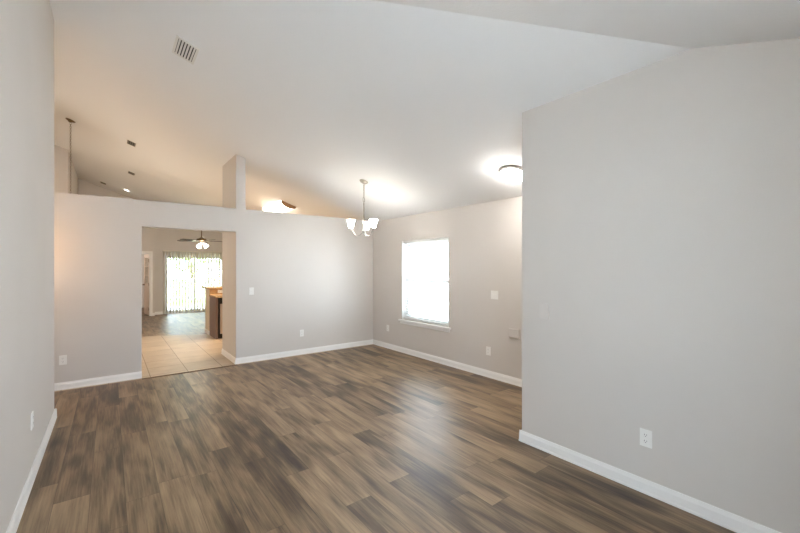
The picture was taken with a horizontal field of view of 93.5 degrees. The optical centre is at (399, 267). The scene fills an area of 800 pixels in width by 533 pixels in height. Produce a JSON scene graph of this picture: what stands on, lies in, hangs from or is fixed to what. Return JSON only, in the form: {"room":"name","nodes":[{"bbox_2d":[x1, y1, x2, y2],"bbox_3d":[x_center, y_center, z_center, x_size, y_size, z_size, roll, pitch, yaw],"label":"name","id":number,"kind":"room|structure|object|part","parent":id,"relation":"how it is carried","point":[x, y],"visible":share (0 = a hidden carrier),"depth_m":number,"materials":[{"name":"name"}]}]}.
{"room":"empty living room","nodes":[
{"label":"empty living room","id":0,"kind":"room"},
{"bbox_2d":[0,0,53,532],"bbox_3d":[-1.794,-0.495,1.508,0.120,3.990,5.580,0,0,-38],"label":"wall","id":1,"kind":"structure","parent":0,"point":[26,26],"depth_m":2.44,"materials":[{"name":"beige paint"}]},
{"bbox_2d":[6,408,56,532],"bbox_3d":[-1.793,1.454,1.521,0.139,0.092,5.599,0,0,-38],"label":"baseboard","id":2,"kind":"structure","parent":1,"relation":"attached to","point":[18,512],"depth_m":2.55,"materials":[{"name":"white paint"}]},
{"bbox_2d":[31,411,33,429],"bbox_3d":[-2.604,1.080,2.664,0.009,0.116,0.072,0,0,-38],"label":"wall outlet","id":3,"kind":"object","parent":1,"relation":"attached to","point":[32,413],"visible":1,"depth_m":2.65,"materials":[{"name":"white plastic"}]},
{"bbox_2d":[54,145,67,192],"bbox_3d":[-7.411,-0.624,8.037,0.480,4.248,0.120,0,0,-38],"label":"wall","id":4,"kind":"structure","parent":0,"point":[60,154],"depth_m":8.06,"materials":[{"name":"beige paint"}]},
{"bbox_2d":[68,151,77,193],"bbox_3d":[-8.251,-0.542,9.422,0.120,4.085,3.100,0,0,-38],"label":"wall","id":5,"kind":"structure","parent":0,"point":[74,178],"depth_m":9.11,"materials":[{"name":"beige paint"}]},
{"bbox_2d":[78,178,154,312],"bbox_3d":[-8.510,-0.563,11.256,1.950,4.126,0.120,0,0,-38],"label":"wall","id":6,"kind":"structure","parent":0,"point":[84,187],"depth_m":11.34,"materials":[{"name":"beige paint"}]},
{"bbox_2d":[142,254,145,307],"bbox_3d":[-9.502,0.190,12.542,2.150,2.620,3.130,0,0,-38],"label":"wall","id":7,"kind":"structure","parent":0,"point":[142,254],"depth_m":14.23,"materials":[{"name":"beige paint"}]},
{"bbox_2d":[142,251,152,315],"bbox_3d":[-8.377,0.490,11.829,0.930,2.020,0.894,0,0,-38],"label":"door","id":8,"kind":"structure","parent":7,"relation":"in","point":[148,258],"depth_m":11.87,"materials":[{"name":"white paint"}]},
{"bbox_2d":[155,228,221,313],"bbox_3d":[-6.718,-0.250,12.903,3.120,3.500,0.299,0,0,-38],"label":"wall","id":9,"kind":"structure","parent":0,"point":[165,239],"depth_m":12.37,"materials":[{"name":"beige paint"}]},
{"bbox_2d":[162,250,221,313],"bbox_3d":[-6.912,0.445,12.720,1.910,2.050,0.112,0,0,-38],"label":"vertical blind","id":10,"kind":"object","parent":9,"relation":"attached to","point":[163,251],"visible":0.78,"depth_m":12.67,"materials":[{"name":"white plastic"}]},
{"bbox_2d":[165,255,220,313],"bbox_3d":[-6.989,0.535,12.820,1.830,1.930,0.080,0,0,-38],"label":"door","id":11,"kind":"structure","parent":9,"relation":"in","point":[165,255],"depth_m":12.64,"materials":[{"name":"white glass"}]},
{"bbox_3d":[-7.338,0.544,12.581,0.905,1.869,0.024,0,0,-38],"label":"sliding panel","id":12,"kind":"part","parent":11,"relation":"part of","materials":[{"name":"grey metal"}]},
{"bbox_3d":[-6.653,0.544,13.077,0.905,1.869,0.024,0,0,-38],"label":"sliding panel","id":13,"kind":"part","parent":11,"relation":"part of","materials":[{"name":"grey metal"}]},
{"bbox_2d":[54,192,372,382],"bbox_3d":[-2.673,0.285,5.857,5.320,2.430,0.120,0,0,-38],"label":"wall","id":14,"kind":"structure","parent":0,"point":[311,274],"depth_m":5.65,"materials":[{"name":"beige paint"}]},
{"bbox_2d":[59,355,66,364],"bbox_3d":[-4.154,1.135,4.633,0.072,0.116,0.009,0,0,-38],"label":"wall outlet","id":15,"kind":"object","parent":14,"relation":"attached to","point":[62,359],"visible":1,"depth_m":4.63,"materials":[{"name":"white plastic"}]},
{"bbox_2d":[142,364,236,378],"bbox_3d":[-3.001,1.497,5.446,1.215,0.006,0.040,0,0,-38],"label":"trim","id":16,"kind":"structure","parent":14,"relation":"attached to","point":[235,364],"depth_m":5.43,"materials":[{"name":"brown wood"}]},
{"bbox_2d":[54,339,372,390],"bbox_3d":[-2.905,1.454,6.158,5.320,0.092,0.919,0,0,-38],"label":"baseboard","id":17,"kind":"structure","parent":14,"relation":"attached to","point":[135,375],"depth_m":5.97,"materials":[{"name":"white paint"}]},
{"bbox_2d":[249,287,253,294],"bbox_3d":[-2.370,0.370,6.004,0.072,0.116,0.017,0,0,-38],"label":"light switch","id":18,"kind":"object","parent":14,"relation":"attached to","point":[251,290],"visible":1,"depth_m":6.00,"materials":[{"name":"white plastic"}]},
{"bbox_2d":[222,154,244,357],"bbox_3d":[-2.778,-0.155,6.269,0.143,3.307,0.900,0,0,-38],"label":"wall column","id":19,"kind":"structure","parent":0,"point":[233,171],"depth_m":6.04,"materials":[{"name":"beige paint"}]},
{"bbox_2d":[16,312,735,532],"bbox_3d":[-3.061,1.549,6.384,5.550,0.102,15.090,0,0,-38],"label":"floor","id":20,"kind":"structure","parent":0,"point":[369,438],"depth_m":2.98,"materials":[{"name":"wood"}]},
{"bbox_2d":[201,286,221,338],"bbox_3d":[-3.342,0.964,9.091,2.410,1.067,1.320,0,0,-38],"label":"base cabinet","id":21,"kind":"object","parent":20,"relation":"on","point":[212,295],"visible":0.13,"depth_m":8.32,"materials":[{"name":"brown wood"}]},
{"bbox_3d":[-4.044,1.062,8.158,0.040,0.869,0.639,0,0,-38],"label":"panel","id":22,"kind":"part","parent":21,"relation":"part of","materials":[{"name":"brown wood"}]},
{"bbox_2d":[209,294,221,297],"bbox_3d":[-3.119,0.608,8.839,2.365,0.040,0.648,0,0,-38],"label":"countertop","id":23,"kind":"structure","parent":21,"relation":"on","point":[211,295],"depth_m":8.04,"materials":[{"name":"beige stone"}]},
{"bbox_2d":[210,289,221,293],"bbox_3d":[-3.318,0.529,9.108,2.350,0.118,0.022,0,0,-38],"label":"backsplash","id":24,"kind":"structure","parent":21,"relation":"attached to","point":[212,291],"depth_m":8.44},
{"bbox_2d":[218,298,221,337],"bbox_3d":[-3.753,1.064,8.333,0.630,0.864,0.658,0,0,-38],"label":"dishwasher","id":25,"kind":"object","parent":20,"relation":"on","point":[219,299],"visible":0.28,"depth_m":7.95,"materials":[{"name":"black metal"}]},
{"bbox_3d":[-3.571,1.075,8.125,0.585,0.630,0.029,0,0,-38],"label":"door panel","id":26,"kind":"part","parent":25,"relation":"part of","materials":[{"name":"silver metal"}]},
{"bbox_2d":[50,0,799,232],"bbox_3d":[-3.061,-1.873,6.384,5.550,2.059,15.350,0,0,-38],"label":"ceiling","id":27,"kind":"structure","parent":0,"point":[423,102],"depth_m":3.66,"materials":[{"name":"white paint"}]},
{"bbox_2d":[65,118,75,192],"bbox_3d":[-5.546,-1.500,6.330,0.260,2.022,0.260,0,0,-38],"label":"pendant lamp","id":28,"kind":"object","parent":27,"relation":"hanging from","point":[68,119],"visible":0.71,"depth_m":6.32,"materials":[{"name":"brown metal"}]},
{"bbox_3d":[-5.546,-1.666,6.330,0.023,1.581,0.023,0,0,7],"label":"chain","id":29,"kind":"part","parent":28,"relation":"part of","materials":[{"name":"brown metal"}]},
{"bbox_2d":[126,139,136,146],"bbox_3d":[-4.753,-2.205,6.652,0.143,0.053,0.270,0,0,-38],"label":"ceiling vent","id":30,"kind":"object","parent":27,"relation":"in","point":[129,142],"visible":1,"depth_m":6.64,"materials":[{"name":"metal"}]},
{"bbox_2d":[172,35,199,64],"bbox_3d":[-2.083,-2.108,3.647,0.191,0.073,0.335,0,0,-38],"label":"ceiling vent","id":31,"kind":"object","parent":27,"relation":"in","point":[182,48],"visible":1,"depth_m":3.63,"materials":[{"name":"metal"}]},
{"bbox_2d":[177,231,221,249],"bbox_3d":[-5.404,-1.075,10.346,1.221,1.160,1.255,0,0,-38],"label":"ceiling fan","id":32,"kind":"object","parent":27,"relation":"hanging from","point":[201,240],"visible":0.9,"depth_m":10.26,"materials":[{"name":"brown metal"}]},
{"bbox_2d":[262,200,295,212],"bbox_3d":[-2.645,-1.295,8.189,0.313,0.152,1.210,0,0,-38],"label":"fluorescent light","id":33,"kind":"object","parent":27,"relation":"attached to","point":[281,206],"visible":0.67,"depth_m":7.92,"materials":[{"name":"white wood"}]},
{"bbox_2d":[347,179,377,236],"bbox_3d":[-0.541,-0.892,5.567,0.449,0.841,0.449,0,0,-38],"label":"chandelier","id":34,"kind":"object","parent":27,"relation":"hanging from","point":[366,225],"visible":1,"depth_m":5.56,"materials":[{"name":"white glass"}]},
{"bbox_3d":[-0.722,-0.648,5.535,0.124,0.118,0.124,0,0,-38],"label":"lamp shade","id":35,"kind":"part","parent":34,"relation":"part of","materials":[{"name":"white glass"}]},
{"bbox_3d":[-0.539,-0.740,5.602,0.060,0.499,0.060,0,0,-38],"label":"stem","id":36,"kind":"part","parent":34,"relation":"part of","materials":[{"name":"silver metal"}]},
{"bbox_3d":[-0.512,-0.648,5.795,0.124,0.118,0.124,0,0,-38],"label":"lamp shade","id":37,"kind":"part","parent":34,"relation":"part of","materials":[{"name":"white glass"}]},
{"bbox_3d":[-0.386,-0.648,5.482,0.124,0.118,0.124,0,0,-38],"label":"lamp shade","id":38,"kind":"part","parent":34,"relation":"part of","materials":[{"name":"white glass"}]},
{"bbox_2d":[499,165,521,182],"bbox_3d":[1.276,-1.053,4.242,0.292,0.156,0.302,0,0,-19],"label":"flush ceiling light","id":39,"kind":"object","parent":27,"relation":"attached to","point":[509,173],"visible":0.84,"depth_m":4.16,"materials":[{"name":"white glass"}]},
{"bbox_2d":[373,196,521,378],"bbox_3d":[-0.948,0.280,8.090,0.140,2.439,14.970,0,0,-38],"label":"wall","id":40,"kind":"structure","parent":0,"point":[485,239],"depth_m":5.44,"materials":[{"name":"beige paint"}]},
{"bbox_2d":[398,237,450,331],"bbox_3d":[0.429,0.253,6.268,0.185,1.465,1.277,0,0,-38],"label":"window","id":41,"kind":"structure","parent":40,"relation":"attached to","point":[408,322],"depth_m":6.53,"materials":[{"name":"white plastic"}]},
{"bbox_3d":[0.409,0.925,6.253,0.135,0.026,1.277,0,0,-38],"label":"sill","id":42,"kind":"part","parent":41,"relation":"part of","materials":[{"name":"white paint"}]},
{"bbox_3d":[0.482,0.215,6.309,0.050,1.390,1.167,0,0,-38],"label":"frame","id":43,"kind":"part","parent":41,"relation":"part of","materials":[{"name":"white plastic"}]},
{"bbox_3d":[0.471,0.532,6.301,0.022,0.695,1.107,0,0,-38],"label":"sash","id":44,"kind":"part","parent":41,"relation":"part of","materials":[{"name":"white plastic"}]},
{"bbox_3d":[0.489,-0.102,6.314,0.023,0.695,1.107,0,0,-38],"label":"sash","id":45,"kind":"part","parent":41,"relation":"part of","materials":[{"name":"white glass"}]},
{"bbox_2d":[403,238,447,325],"bbox_3d":[0.427,0.211,6.266,0.066,1.366,1.143,0,0,-38],"label":"window blind","id":46,"kind":"object","parent":40,"relation":"attached to","point":[437,239],"visible":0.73,"depth_m":6.27,"materials":[{"name":"white plastic"}]},
{"bbox_3d":[0.115,0.220,6.634,0.002,1.320,0.002,0,0,-38],"label":"ladder cord","id":47,"kind":"part","parent":46,"relation":"part of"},
{"bbox_3d":[0.431,0.884,6.270,0.050,0.020,1.143,0,0,-38],"label":"rail","id":48,"kind":"part","parent":46,"relation":"part of","materials":[{"name":"white plastic"}]},
{"bbox_2d":[373,339,521,386],"bbox_3d":[0.766,1.454,5.737,0.018,0.092,4.270,0,0,-38],"label":"baseboard","id":49,"kind":"structure","parent":40,"relation":"attached to","point":[497,376],"depth_m":5.64,"materials":[{"name":"white paint"}]},
{"bbox_2d":[486,346,490,355],"bbox_3d":[1.213,1.140,5.166,0.009,0.116,0.072,0,0,-38],"label":"wall outlet","id":50,"kind":"object","parent":40,"relation":"attached to","point":[488,349],"visible":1,"depth_m":5.16,"materials":[{"name":"white plastic"}]},
{"bbox_2d":[491,291,497,299],"bbox_3d":[1.274,0.365,5.080,0.017,0.116,0.118,0,0,-38],"label":"light switch","id":51,"kind":"object","parent":40,"relation":"attached to","point":[494,294],"visible":1,"depth_m":5.08,"materials":[{"name":"white plastic"}]},
{"bbox_2d":[509,328,519,338],"bbox_3d":[1.465,0.840,4.830,0.020,0.118,0.158,0,0,-38],"label":"box","id":52,"kind":"object","parent":40,"relation":"attached to","point":[514,333],"visible":1,"depth_m":4.81,"materials":[{"name":"beige plastic"}]},
{"bbox_2d":[522,38,799,532],"bbox_3d":[1.849,0.061,2.335,0.120,2.878,2.440,0,0,-38],"label":"wall","id":53,"kind":"structure","parent":0,"point":[661,199],"depth_m":2.36,"materials":[{"name":"beige paint"}]},
{"bbox_2d":[640,428,651,448],"bbox_3d":[1.637,1.133,2.504,0.009,0.116,0.072,0,0,-38],"label":"wall outlet","id":54,"kind":"object","parent":53,"relation":"attached to","point":[645,435],"visible":1,"depth_m":2.50,"materials":[{"name":"white plastic"}]},
{"bbox_2d":[519,430,780,532],"bbox_3d":[2.299,1.454,2.694,1.309,0.092,2.459,0,0,-38],"label":"baseboard","id":55,"kind":"structure","parent":53,"relation":"attached to","point":[733,522],"depth_m":2.46,"materials":[{"name":"white paint"}]},
{"label":"outside","id":56,"kind":"structure","parent":0,"visible":0},
{"bbox_2d":[168,279,207,305],"bbox_3d":[-34.751,1.685,22.135,52.000,0.130,42.500,0,0,-38],"label":"lawn","id":57,"kind":"structure","parent":56,"point":[198,279],"depth_m":17.66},
{"bbox_2d":[171,258,212,279],"bbox_3d":[-11.805,-0.501,21.159,3.034,4.252,3.056,0,0,-38],"label":"tree","id":58,"kind":"object","parent":57,"relation":"on","point":[171,258],"visible":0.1,"depth_m":21.15,"materials":[{"name":"green plant"}]},
{"bbox_2d":[168,278,220,301],"bbox_3d":[-7.735,1.060,19.916,16.175,1.120,0.090,0,0,-38],"label":"fence","id":59,"kind":"object","parent":57,"relation":"on","point":[192,278],"visible":0.04,"depth_m":18.02,"materials":[{"name":"white plastic"}]},
{"bbox_3d":[-9.976,1.060,18.175,0.100,1.120,0.069,0,0,-38],"label":"post","id":60,"kind":"part","parent":59,"relation":"part of","materials":[{"name":"white plastic"}]},
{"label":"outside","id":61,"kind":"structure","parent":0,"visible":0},
{"bbox_2d":[168,298,412,310],"bbox_3d":[-4.528,1.615,16.695,10.780,0.170,3.030,0,0,-38],"label":"patio","id":62,"kind":"structure","parent":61,"point":[411,299],"depth_m":14.57,"materials":[{"name":"concrete"}]},
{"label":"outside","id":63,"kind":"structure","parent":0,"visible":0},
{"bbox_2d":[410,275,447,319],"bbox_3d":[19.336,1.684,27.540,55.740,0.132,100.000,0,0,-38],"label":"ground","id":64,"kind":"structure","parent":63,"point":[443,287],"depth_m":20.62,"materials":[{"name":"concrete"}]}
]}

